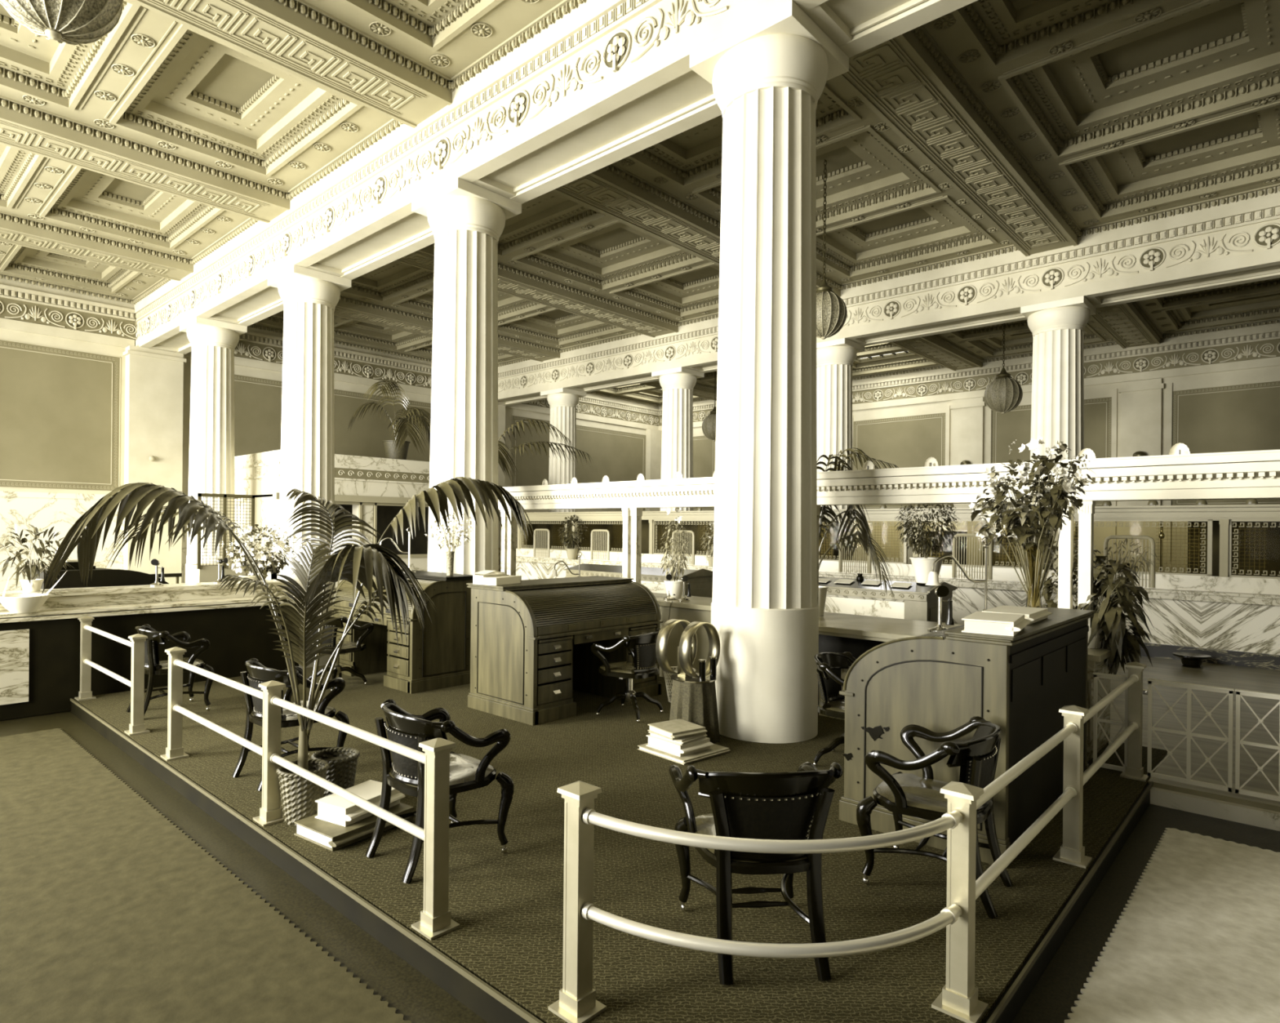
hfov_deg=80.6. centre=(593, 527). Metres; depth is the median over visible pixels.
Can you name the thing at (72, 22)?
globe light
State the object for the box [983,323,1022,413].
globe light
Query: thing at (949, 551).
tall cabinet
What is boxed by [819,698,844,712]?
seat cushion
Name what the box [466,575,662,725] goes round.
desk
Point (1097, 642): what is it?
pot
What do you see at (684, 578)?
telephone
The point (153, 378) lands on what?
pillar
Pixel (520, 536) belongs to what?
window
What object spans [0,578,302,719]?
counter
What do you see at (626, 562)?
pier
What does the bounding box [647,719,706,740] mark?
ledger
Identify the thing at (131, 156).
ceiling
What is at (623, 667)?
seat cushion
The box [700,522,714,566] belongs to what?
potted plant
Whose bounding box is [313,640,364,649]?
seat cushion
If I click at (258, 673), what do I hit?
armchair
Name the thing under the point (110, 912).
runner rug
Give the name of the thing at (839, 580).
paper sheet
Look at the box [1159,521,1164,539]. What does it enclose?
pendant bulb
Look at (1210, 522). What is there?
window
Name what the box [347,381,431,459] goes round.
palm plant
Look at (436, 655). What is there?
desk
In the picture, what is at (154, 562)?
telephone
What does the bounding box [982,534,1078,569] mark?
tall cabinet
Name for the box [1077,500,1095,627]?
pier
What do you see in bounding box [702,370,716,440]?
globe light
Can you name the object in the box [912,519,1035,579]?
window
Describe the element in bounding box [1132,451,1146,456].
light
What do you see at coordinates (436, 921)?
railing
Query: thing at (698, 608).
table
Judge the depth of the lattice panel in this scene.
5.53 m
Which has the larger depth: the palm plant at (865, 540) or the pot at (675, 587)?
the pot at (675, 587)
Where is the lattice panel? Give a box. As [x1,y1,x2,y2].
[1093,671,1128,772]
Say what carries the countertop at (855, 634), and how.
on the carpet at (508, 907)
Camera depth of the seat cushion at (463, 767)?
3.94 m
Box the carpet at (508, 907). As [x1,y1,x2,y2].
[73,665,1167,1022]
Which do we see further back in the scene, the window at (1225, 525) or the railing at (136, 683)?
the window at (1225, 525)
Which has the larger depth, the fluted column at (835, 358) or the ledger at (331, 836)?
the fluted column at (835, 358)
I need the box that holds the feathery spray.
[1044,537,1159,610]
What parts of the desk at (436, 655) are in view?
panel, drawer, drawer, drawer, drawer, lift plate, drawer, lift plate, drawer pull, drawer, drawer, drawer, drawer, panel, panel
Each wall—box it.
[0,274,658,591]
[234,449,430,587]
[527,520,838,559]
[657,319,1279,573]
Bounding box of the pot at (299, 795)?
[278,762,327,825]
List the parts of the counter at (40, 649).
panel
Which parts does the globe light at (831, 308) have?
chain, crown, lamp shade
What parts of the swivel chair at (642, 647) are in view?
leg, arm, leg, seat frame, leg, arm, crest rail, rail, leg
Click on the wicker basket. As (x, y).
(342, 762)
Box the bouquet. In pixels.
[968,435,1097,608]
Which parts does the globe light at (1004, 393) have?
crown, chain, lamp shade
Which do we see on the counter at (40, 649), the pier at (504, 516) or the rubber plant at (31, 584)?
the rubber plant at (31, 584)
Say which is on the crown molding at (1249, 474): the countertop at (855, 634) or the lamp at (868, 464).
the lamp at (868, 464)
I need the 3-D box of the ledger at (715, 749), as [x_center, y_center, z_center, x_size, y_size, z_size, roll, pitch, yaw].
[0.709,1.741,5.932,0.520,0.032,0.511,1,0,-40]
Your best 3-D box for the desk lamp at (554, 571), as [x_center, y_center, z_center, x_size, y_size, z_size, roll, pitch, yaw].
[-0.344,0.579,10.007,0.470,0.532,0.150,1,0,14]
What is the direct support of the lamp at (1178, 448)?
on the crown molding at (1249, 474)
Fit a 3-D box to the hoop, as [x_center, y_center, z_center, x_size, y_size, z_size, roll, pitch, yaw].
[0.787,1.004,6.281,0.340,0.460,0.440,1,0,44]
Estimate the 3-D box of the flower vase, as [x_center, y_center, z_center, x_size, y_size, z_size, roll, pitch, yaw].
[-1.611,0.172,8.425,0.590,0.720,0.509,1,0,44]
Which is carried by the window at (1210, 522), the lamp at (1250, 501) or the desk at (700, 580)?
the lamp at (1250, 501)
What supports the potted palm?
on the carpet at (508, 907)
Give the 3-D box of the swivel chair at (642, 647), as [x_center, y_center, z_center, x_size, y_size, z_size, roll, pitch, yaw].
[0.354,1.353,7.083,0.568,0.800,0.681,1,0,34]
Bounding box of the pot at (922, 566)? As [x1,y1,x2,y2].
[909,556,944,582]
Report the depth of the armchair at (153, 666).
6.87 m
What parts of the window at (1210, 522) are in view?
post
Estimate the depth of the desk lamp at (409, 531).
8.90 m
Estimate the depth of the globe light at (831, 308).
11.50 m
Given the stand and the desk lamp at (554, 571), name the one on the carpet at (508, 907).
the stand
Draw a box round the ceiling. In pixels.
[0,0,1279,406]
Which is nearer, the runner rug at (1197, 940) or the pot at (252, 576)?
the runner rug at (1197, 940)
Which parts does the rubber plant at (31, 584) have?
pot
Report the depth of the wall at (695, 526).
19.06 m
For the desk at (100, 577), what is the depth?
8.60 m
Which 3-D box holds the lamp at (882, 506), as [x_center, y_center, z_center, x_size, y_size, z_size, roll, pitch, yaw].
[5.150,-0.392,13.409,0.124,0.103,0.072,1,0,44]
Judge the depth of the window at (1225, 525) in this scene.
10.10 m
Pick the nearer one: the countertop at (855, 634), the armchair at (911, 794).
the armchair at (911, 794)
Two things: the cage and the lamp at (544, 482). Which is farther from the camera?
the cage
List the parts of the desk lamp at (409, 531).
gooseneck arm, stem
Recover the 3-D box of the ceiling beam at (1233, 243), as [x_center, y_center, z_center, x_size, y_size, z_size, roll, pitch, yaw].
[5.955,-5.153,16.531,26.419,2.080,1.060,1,0,44]
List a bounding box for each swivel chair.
[306,614,373,691]
[591,627,663,722]
[813,651,856,766]
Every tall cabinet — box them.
[921,531,967,564]
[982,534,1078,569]
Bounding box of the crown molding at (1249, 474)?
[497,449,1279,510]
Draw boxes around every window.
[499,504,1279,587]
[517,520,568,557]
[571,520,622,559]
[648,519,714,564]
[818,519,907,573]
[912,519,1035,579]
[1218,519,1279,578]
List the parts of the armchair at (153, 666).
leg, leg, crest rail, rail, arm, seat frame, arm, leg, leg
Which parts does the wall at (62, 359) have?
panel moulding, architrave, architrave, panel moulding, panel moulding, architrave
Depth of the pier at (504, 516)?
10.84 m
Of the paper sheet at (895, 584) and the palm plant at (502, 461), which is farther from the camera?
the palm plant at (502, 461)
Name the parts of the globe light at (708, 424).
lamp shade, crown, chain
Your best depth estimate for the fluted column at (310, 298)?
12.42 m
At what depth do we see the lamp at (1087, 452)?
5.96 m
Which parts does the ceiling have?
egg moulding, cornice egg moulding, cornice egg moulding, cornice egg moulding, egg moulding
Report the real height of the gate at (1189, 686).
0.692 m
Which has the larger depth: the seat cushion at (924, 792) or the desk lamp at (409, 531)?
the desk lamp at (409, 531)
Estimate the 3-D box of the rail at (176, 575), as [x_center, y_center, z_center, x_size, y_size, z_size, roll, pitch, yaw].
[-6.345,1.239,10.722,0.060,1.160,0.850,1,0,44]
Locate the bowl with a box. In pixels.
[0,570,66,613]
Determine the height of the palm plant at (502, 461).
1.042 m
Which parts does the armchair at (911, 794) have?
leg, leg, arm, seat frame, arm, crest rail, leg, rail, leg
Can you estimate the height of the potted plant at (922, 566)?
1.246 m
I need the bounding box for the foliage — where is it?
[1023,540,1155,677]
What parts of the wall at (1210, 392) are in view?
panel moulding, panel frame, panel moulding, panel frame, architrave, panel moulding, panel frame, panel moulding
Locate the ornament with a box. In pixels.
[674,471,683,478]
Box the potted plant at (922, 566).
[894,503,961,582]
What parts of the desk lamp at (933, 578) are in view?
lamp shade, gooseneck arm, stem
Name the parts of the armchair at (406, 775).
leg, rail, leg, crest rail, arm, seat frame, leg, arm, leg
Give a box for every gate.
[1142,678,1234,791]
[1235,688,1279,801]
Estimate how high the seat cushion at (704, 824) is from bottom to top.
0.027 m
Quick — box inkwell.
[856,573,863,579]
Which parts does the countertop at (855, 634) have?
panel, panel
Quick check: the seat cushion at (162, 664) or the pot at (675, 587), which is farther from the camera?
the pot at (675, 587)
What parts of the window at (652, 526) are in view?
post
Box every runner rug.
[0,728,411,1022]
[1064,827,1279,1022]
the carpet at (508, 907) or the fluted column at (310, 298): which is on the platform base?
the carpet at (508, 907)
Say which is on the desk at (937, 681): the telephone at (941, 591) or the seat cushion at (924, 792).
the telephone at (941, 591)
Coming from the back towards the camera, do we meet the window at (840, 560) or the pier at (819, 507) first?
the window at (840, 560)
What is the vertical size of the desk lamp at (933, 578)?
0.532 m
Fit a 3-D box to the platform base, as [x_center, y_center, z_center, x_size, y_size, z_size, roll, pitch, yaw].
[-0.280,1.816,6.774,8.120,0.143,5.810,1,0,44]
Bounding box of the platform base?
[70,697,1153,1022]
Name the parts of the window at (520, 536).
post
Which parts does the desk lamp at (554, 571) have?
lamp shade, gooseneck arm, stem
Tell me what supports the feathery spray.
on the countertop at (855, 634)
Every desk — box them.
[30,567,168,589]
[328,568,473,693]
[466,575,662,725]
[563,563,712,597]
[818,576,957,622]
[839,606,1094,868]
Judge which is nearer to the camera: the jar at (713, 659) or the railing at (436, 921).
the railing at (436, 921)
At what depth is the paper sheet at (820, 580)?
10.36 m
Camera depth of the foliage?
5.77 m
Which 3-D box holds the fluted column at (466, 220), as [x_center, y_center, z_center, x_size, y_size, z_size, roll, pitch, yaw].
[-1.665,-1.227,9.700,1.000,5.922,1.000,1,0,44]
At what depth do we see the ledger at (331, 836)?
4.19 m
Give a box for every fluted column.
[179,316,247,564]
[267,264,351,631]
[411,177,521,574]
[540,387,586,512]
[651,366,704,511]
[689,0,848,742]
[816,337,864,559]
[1020,295,1095,535]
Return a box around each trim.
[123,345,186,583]
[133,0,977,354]
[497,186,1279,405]
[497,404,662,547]
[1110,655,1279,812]
[1150,786,1279,831]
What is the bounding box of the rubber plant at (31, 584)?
[0,521,75,591]
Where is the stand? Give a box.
[669,672,719,743]
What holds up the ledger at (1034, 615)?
on the desk at (937, 681)
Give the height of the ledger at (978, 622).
0.075 m
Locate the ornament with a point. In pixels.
(678, 474)
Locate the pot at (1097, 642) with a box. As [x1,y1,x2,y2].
[1088,627,1102,648]
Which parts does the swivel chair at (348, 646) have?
leg, rail, crest rail, leg, seat frame, leg, arm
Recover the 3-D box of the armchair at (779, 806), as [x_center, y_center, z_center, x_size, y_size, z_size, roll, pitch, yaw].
[0.683,1.359,3.204,0.670,0.808,0.622,1,0,-5]
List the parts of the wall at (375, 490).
cage cornice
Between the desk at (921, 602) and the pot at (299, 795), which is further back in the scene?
the desk at (921, 602)
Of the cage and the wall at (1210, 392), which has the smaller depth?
the cage
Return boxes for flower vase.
[424,512,474,575]
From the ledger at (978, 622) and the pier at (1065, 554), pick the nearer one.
the ledger at (978, 622)
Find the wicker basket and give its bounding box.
[311,746,359,797]
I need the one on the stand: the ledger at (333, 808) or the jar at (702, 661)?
the jar at (702, 661)
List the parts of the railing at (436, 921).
post, rail, rail, post, rail, rail, post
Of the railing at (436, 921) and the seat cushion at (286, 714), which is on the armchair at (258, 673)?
the seat cushion at (286, 714)
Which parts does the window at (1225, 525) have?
post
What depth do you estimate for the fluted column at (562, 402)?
22.82 m
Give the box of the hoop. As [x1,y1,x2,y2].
[655,618,719,677]
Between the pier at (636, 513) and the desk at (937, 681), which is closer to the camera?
the desk at (937, 681)
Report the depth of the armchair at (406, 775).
3.92 m
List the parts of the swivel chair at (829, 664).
leg, arm, seat frame, crest rail, rail, leg, arm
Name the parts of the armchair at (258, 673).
leg, leg, crest rail, rail, arm, seat frame, arm, leg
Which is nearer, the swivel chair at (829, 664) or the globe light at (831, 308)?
the swivel chair at (829, 664)
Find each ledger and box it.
[293,802,413,851]
[315,779,405,826]
[471,569,521,585]
[637,742,730,764]
[646,733,713,756]
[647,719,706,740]
[648,731,706,744]
[961,611,1031,635]
[982,604,1052,624]
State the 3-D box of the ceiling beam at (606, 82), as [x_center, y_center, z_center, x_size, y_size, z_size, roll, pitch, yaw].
[-1.535,-5.225,9.611,27.719,2.080,1.060,1,0,44]
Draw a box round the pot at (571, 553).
[565,548,578,559]
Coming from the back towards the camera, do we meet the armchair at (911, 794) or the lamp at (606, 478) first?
the lamp at (606, 478)
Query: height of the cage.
2.330 m
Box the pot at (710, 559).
[706,556,713,566]
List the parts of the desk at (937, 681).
panel, panel, panel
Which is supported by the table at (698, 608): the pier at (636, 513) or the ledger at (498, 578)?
the pier at (636, 513)
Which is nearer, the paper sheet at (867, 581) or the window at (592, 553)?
the paper sheet at (867, 581)
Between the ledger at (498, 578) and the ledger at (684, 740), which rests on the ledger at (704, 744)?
the ledger at (684, 740)
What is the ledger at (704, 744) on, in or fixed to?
on the ledger at (715, 749)
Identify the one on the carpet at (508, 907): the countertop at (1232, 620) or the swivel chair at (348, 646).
the swivel chair at (348, 646)
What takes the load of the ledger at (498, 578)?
on the desk at (531, 641)
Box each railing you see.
[74,615,150,735]
[160,646,460,940]
[547,662,1149,1022]
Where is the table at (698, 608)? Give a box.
[652,592,712,678]
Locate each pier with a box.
[500,509,507,574]
[506,509,516,575]
[621,507,631,577]
[630,507,643,583]
[817,505,821,605]
[1057,500,1075,608]
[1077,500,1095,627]
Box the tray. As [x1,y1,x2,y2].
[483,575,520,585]
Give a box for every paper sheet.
[818,577,831,582]
[834,578,855,583]
[861,579,883,584]
[890,582,912,587]
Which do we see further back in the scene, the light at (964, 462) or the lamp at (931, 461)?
the light at (964, 462)
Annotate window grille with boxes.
[1187,520,1279,577]
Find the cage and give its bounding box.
[185,493,254,582]
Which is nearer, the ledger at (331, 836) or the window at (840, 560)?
the ledger at (331, 836)
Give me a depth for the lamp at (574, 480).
9.98 m
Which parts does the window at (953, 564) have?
post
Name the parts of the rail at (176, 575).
rail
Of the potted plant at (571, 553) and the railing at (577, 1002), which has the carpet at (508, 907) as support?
the railing at (577, 1002)
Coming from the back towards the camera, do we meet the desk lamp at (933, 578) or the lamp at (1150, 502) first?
the lamp at (1150, 502)
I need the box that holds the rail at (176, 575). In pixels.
[150,573,182,583]
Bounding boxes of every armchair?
[126,624,214,715]
[231,657,349,791]
[365,698,514,884]
[668,761,842,984]
[856,715,1013,918]
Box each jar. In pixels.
[698,658,706,680]
[709,656,716,677]
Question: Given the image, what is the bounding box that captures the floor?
[0,631,1279,1022]
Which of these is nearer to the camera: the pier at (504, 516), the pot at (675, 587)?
the pot at (675, 587)
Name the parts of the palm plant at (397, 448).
pot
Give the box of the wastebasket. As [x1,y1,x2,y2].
[663,666,695,702]
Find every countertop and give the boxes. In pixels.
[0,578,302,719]
[498,547,1279,670]
[817,611,1110,761]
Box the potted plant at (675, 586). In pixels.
[658,507,691,599]
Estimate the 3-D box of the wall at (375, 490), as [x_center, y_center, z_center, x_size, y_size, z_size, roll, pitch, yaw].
[-6.301,0.029,19.128,4.780,3.320,5.600,1,0,44]
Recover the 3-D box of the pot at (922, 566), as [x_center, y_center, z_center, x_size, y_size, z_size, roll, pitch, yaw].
[4.259,0.541,9.640,0.410,0.320,0.410,1,0,44]
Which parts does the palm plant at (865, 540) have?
pot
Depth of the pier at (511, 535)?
10.75 m
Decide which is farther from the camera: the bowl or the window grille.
the window grille
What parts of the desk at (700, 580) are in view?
sloped glass, frieze rail, marble panel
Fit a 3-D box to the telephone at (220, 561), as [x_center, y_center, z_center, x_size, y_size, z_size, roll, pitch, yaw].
[-4.442,0.502,8.960,0.169,0.306,0.158,1,0,14]
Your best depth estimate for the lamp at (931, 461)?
6.80 m
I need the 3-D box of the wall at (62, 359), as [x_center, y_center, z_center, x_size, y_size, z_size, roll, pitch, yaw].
[-7.879,-2.276,21.393,0.390,8.500,30.841,1,0,44]
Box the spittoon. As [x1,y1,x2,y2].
[1172,652,1211,667]
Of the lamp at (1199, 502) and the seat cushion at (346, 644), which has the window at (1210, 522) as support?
the lamp at (1199, 502)
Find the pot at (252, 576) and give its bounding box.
[238,573,267,580]
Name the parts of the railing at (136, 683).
post, rail, rail, post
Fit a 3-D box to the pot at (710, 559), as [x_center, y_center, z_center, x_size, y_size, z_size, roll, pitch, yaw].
[2.482,0.702,15.768,0.216,0.200,0.216,1,0,44]
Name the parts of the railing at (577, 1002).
post, curved rail, curved rail, post, rail, rail, post, rail, rail, post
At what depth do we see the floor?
3.86 m
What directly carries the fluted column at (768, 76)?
on the carpet at (508, 907)
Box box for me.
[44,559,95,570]
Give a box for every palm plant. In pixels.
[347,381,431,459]
[497,418,592,479]
[817,447,898,616]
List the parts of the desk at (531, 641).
panel, panel, drawer, drawer, drawer, drawer, drawer pull, drawer pull, drawer pull, drawer pull, lift plate, drawer pull, drawer, lift plate, drawer pull, panel, drawer, lift plate, drawer, drawer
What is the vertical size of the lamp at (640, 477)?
0.103 m
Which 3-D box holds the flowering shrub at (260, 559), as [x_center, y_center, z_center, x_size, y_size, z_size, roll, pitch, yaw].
[-4.322,0.319,9.795,0.707,0.778,0.956,1,0,44]
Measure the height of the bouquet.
1.183 m
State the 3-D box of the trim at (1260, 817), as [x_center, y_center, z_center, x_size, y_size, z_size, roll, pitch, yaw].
[6.234,1.897,3.071,6.460,0.105,0.100,1,0,44]
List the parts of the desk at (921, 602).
marble panel, sloped glass, frieze rail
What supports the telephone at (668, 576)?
on the table at (698, 608)
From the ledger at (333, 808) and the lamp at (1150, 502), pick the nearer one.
the ledger at (333, 808)
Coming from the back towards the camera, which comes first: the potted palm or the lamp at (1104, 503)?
the lamp at (1104, 503)
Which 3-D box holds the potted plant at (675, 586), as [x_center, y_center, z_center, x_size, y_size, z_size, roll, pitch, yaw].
[0.982,0.307,9.117,0.425,1.102,0.414,1,0,44]
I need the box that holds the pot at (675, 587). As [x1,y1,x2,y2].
[663,579,685,599]
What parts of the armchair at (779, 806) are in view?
leg, arm, leg, seat frame, rail, crest rail, leg, arm, leg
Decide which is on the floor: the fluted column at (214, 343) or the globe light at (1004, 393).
the fluted column at (214, 343)
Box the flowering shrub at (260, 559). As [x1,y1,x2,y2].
[222,523,297,580]
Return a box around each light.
[0,0,123,45]
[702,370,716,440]
[816,159,847,339]
[960,460,971,464]
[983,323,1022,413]
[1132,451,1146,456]
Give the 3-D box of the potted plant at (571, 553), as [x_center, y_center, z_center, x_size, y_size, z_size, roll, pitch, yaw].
[-0.530,0.220,18.671,0.787,1.105,0.841,1,0,-18]
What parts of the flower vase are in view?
pot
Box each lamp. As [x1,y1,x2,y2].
[379,527,415,572]
[542,479,548,484]
[551,551,582,576]
[570,477,577,484]
[601,475,609,482]
[636,473,644,480]
[862,460,875,469]
[880,504,886,508]
[924,457,938,466]
[925,536,991,610]
[1077,448,1095,459]
[1102,501,1111,506]
[1147,500,1158,505]
[1168,443,1190,454]
[1195,499,1207,505]
[1245,498,1257,504]
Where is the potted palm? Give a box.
[40,476,535,825]
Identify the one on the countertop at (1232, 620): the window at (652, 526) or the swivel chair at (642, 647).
the window at (652, 526)
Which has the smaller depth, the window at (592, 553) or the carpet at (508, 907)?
the carpet at (508, 907)
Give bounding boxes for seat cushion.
[144,657,203,669]
[251,700,333,720]
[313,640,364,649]
[389,752,493,787]
[600,661,657,673]
[694,813,808,862]
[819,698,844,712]
[875,773,984,813]
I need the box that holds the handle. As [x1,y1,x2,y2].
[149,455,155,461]
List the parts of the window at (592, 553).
post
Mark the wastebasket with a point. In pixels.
(673, 667)
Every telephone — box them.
[149,559,164,586]
[212,557,228,583]
[663,573,675,599]
[677,575,691,601]
[927,585,954,632]

